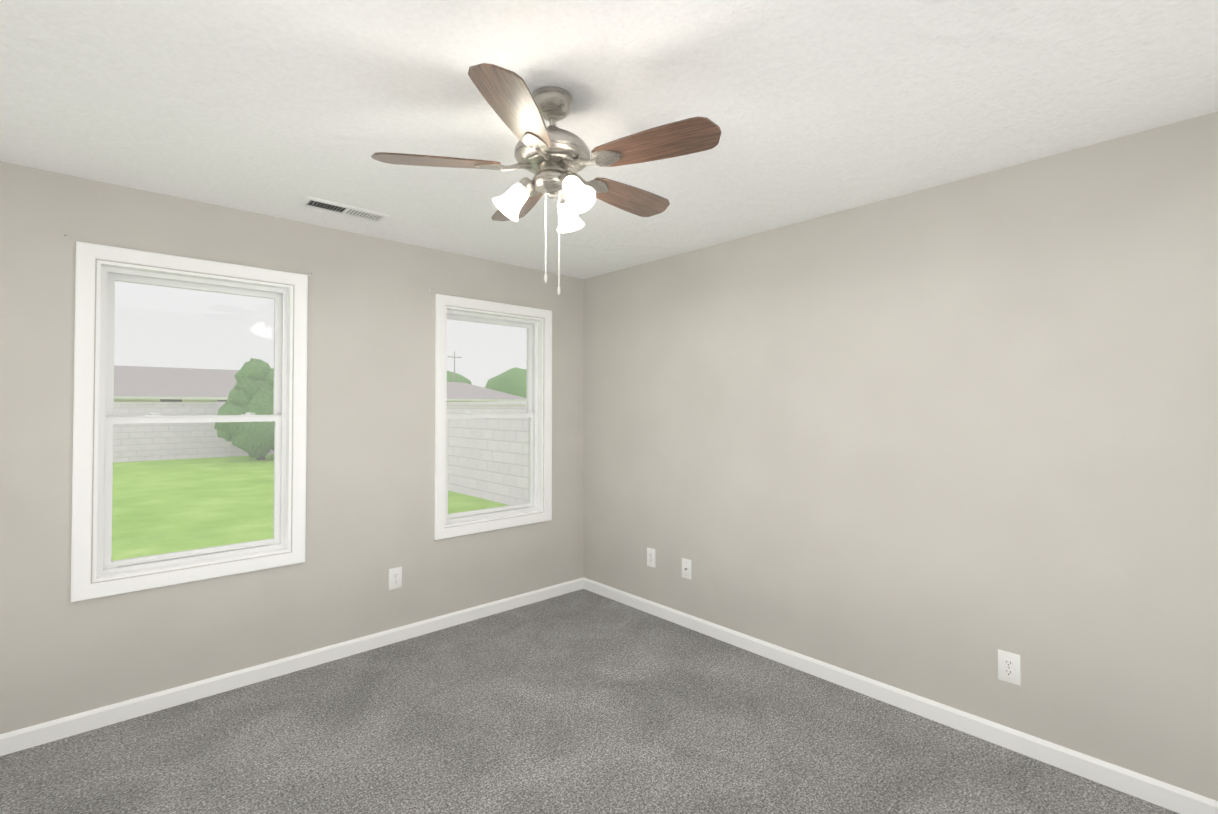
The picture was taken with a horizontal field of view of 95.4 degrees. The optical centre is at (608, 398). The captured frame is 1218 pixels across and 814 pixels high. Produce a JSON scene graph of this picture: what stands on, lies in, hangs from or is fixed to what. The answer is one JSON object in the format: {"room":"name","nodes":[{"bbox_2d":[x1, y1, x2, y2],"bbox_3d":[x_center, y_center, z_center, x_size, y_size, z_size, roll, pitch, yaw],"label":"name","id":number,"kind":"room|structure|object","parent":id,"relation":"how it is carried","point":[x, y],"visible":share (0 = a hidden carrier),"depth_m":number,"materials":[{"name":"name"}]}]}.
{"room":"empty bedroom","nodes":[
{"label":"empty bedroom","id":0,"kind":"room"},
{"bbox_2d":[0,161,583,733],"bbox_3d":[-1.557,0.256,3.240,3.550,2.440,0.140,1,-1,-42],"label":"wall","id":1,"kind":"structure","parent":0,"point":[370,455],"depth_m":2.99,"materials":[{"name":"paint"}]},
{"bbox_2d":[71,241,307,601],"bbox_3d":[-2.050,0.103,2.785,0.920,1.575,0.170,1,-1,-42],"label":"window","id":2,"kind":"structure","parent":1,"relation":"in","point":[104,566],"depth_m":2.70,"materials":[{"name":"white plastic"}]},
{"bbox_2d":[0,577,583,755],"bbox_3d":[-1.509,1.432,3.161,3.480,0.085,0.014,1,-1,-42],"label":"baseboard","id":3,"kind":"structure","parent":1,"relation":"attached to","point":[46,732],"depth_m":2.84,"materials":[{"name":"white wood"}]},
{"bbox_2d":[389,567,401,589],"bbox_3d":[-1.296,1.093,3.365,0.078,0.126,0.008,1,-1,-42],"label":"electrical outlet","id":4,"kind":"object","parent":1,"relation":"attached to","point":[395,578],"visible":1,"depth_m":3.36,"materials":[{"name":"white plastic"}]},
{"bbox_2d":[434,294,551,539],"bbox_3d":[-0.821,0.121,3.909,0.920,1.575,0.170,1,-1,-42],"label":"window","id":5,"kind":"structure","parent":1,"relation":"in","point":[539,348],"depth_m":3.94,"materials":[{"name":"white plastic"}]},
{"bbox_2d":[0,589,1178,813],"bbox_3d":[-0.180,1.527,1.715,3.830,0.150,4.220,1,-1,-42],"label":"floor","id":6,"kind":"structure","parent":0,"point":[582,701],"depth_m":2.33,"materials":[{"name":"carpet"}]},
{"bbox_2d":[0,0,1217,278],"bbox_3d":[-0.180,-1.063,1.755,3.830,0.150,4.220,1,-1,-42],"label":"ceiling","id":7,"kind":"structure","parent":0,"point":[810,108],"depth_m":1.82,"materials":[{"name":"paint"}]},
{"bbox_2d":[298,196,389,222],"bbox_3d":[-1.356,-0.966,2.853,0.400,0.010,0.150,1,-1,-42],"label":"ceiling vent","id":8,"kind":"object","parent":7,"relation":"in","point":[336,208],"visible":1,"depth_m":2.84,"materials":[{"name":"white metal"}]},
{"bbox_2d":[371,63,720,294],"bbox_3d":[-0.159,-0.661,1.845,1.038,0.650,1.072,1,-1,-42],"label":"ceiling fan","id":9,"kind":"object","parent":7,"relation":"hanging from","point":[553,158],"visible":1,"depth_m":1.73,"materials":[{"name":"brown wood"}]},
{"bbox_2d":[584,111,1217,800],"bbox_3d":[1.181,0.251,2.980,0.140,2.440,4.220,1,-1,-42],"label":"wall","id":10,"kind":"structure","parent":0,"point":[942,443],"depth_m":2.46,"materials":[{"name":"paint"}]},
{"bbox_2d":[647,547,655,567],"bbox_3d":[0.290,1.100,3.831,0.008,0.126,0.078,1,-1,-42],"label":"electrical outlet","id":11,"kind":"object","parent":10,"relation":"attached to","point":[650,557],"visible":1,"depth_m":3.83,"materials":[{"name":"white plastic"}]},
{"bbox_2d":[682,558,690,579],"bbox_3d":[0.499,1.106,3.597,0.016,0.126,0.078,1,-1,-42],"label":"outlet","id":12,"kind":"object","parent":10,"relation":"attached to","point":[686,568],"visible":1,"depth_m":3.60,"materials":[{"name":"white plastic"}]},
{"bbox_2d":[584,578,1217,813],"bbox_3d":[1.123,1.428,2.909,0.015,0.085,3.940,1,-1,-42],"label":"baseboard","id":13,"kind":"structure","parent":10,"relation":"attached to","point":[1154,791],"depth_m":2.46,"materials":[{"name":"white wood"}]},
{"bbox_2d":[998,649,1020,685],"bbox_3d":[1.673,1.126,2.319,0.008,0.126,0.078,1,-1,-42],"label":"electrical outlet","id":14,"kind":"object","parent":10,"relation":"attached to","point":[1009,670],"visible":1,"depth_m":2.32,"materials":[{"name":"white plastic"}]},
{"label":"outside","id":15,"kind":"structure","parent":0,"visible":0},
{"bbox_2d":[111,454,508,560],"bbox_3d":[-22.847,2.492,46.067,150.000,0.001,140.000,1,-1,-42],"label":"lawn","id":16,"kind":"structure","parent":15,"point":[191,524],"depth_m":10.10,"materials":[{"name":"green plant"}]},
{"bbox_2d":[114,365,238,402],"bbox_3d":[-29.613,0.177,29.053,25.900,4.100,8.920,1,-1,-42],"label":"house","id":17,"kind":"structure","parent":16,"relation":"on","point":[183,386],"depth_m":30.55,"materials":[{"name":"grey"}]},
{"bbox_2d":[113,402,273,462],"bbox_3d":[-29.174,0.879,5.733,46.620,1.970,0.320,1,-1,-42],"label":"fence","id":18,"kind":"object","parent":16,"relation":"on","point":[197,409],"depth_m":18.69,"materials":[{"name":"white brick"}]},
{"bbox_2d":[214,358,273,459],"bbox_3d":[-11.692,0.349,18.776,2.753,3.436,1.997,1,-1,-42],"label":"tree","id":19,"kind":"object","parent":16,"relation":"on","point":[232,408],"depth_m":17.98,"materials":[{"name":"green plant"}]},
{"bbox_2d":[447,352,461,381],"bbox_3d":[-16.615,-1.173,59.587,1.600,7.750,0.171,1,-1,-42],"label":"pole","id":20,"kind":"object","parent":16,"relation":"on","point":[454,357],"depth_m":59.56,"materials":[{"name":"grey wood"}]},
{"bbox_2d":[447,382,526,401],"bbox_3d":[-15.518,0.526,46.013,16.400,3.930,8.920,1,-1,-42],"label":"house","id":21,"kind":"structure","parent":16,"relation":"on","point":[477,396],"depth_m":46.29,"materials":[{"name":"grey"}]},
{"bbox_2d":[447,367,526,397],"bbox_3d":[-32.235,-0.869,47.410,84.402,6.764,16.316,1,-1,-42],"label":"tree","id":22,"kind":"object","parent":16,"relation":"on","point":[512,371],"depth_m":58.16,"materials":[{"name":"green plant"}]},
{"bbox_2d":[447,401,528,504],"bbox_3d":[-4.490,1.040,13.137,0.260,1.880,22.600,1,-1,-42],"label":"fence","id":23,"kind":"object","parent":16,"relation":"on","point":[504,429],"depth_m":10.55,"materials":[{"name":"white brick"}]}
]}

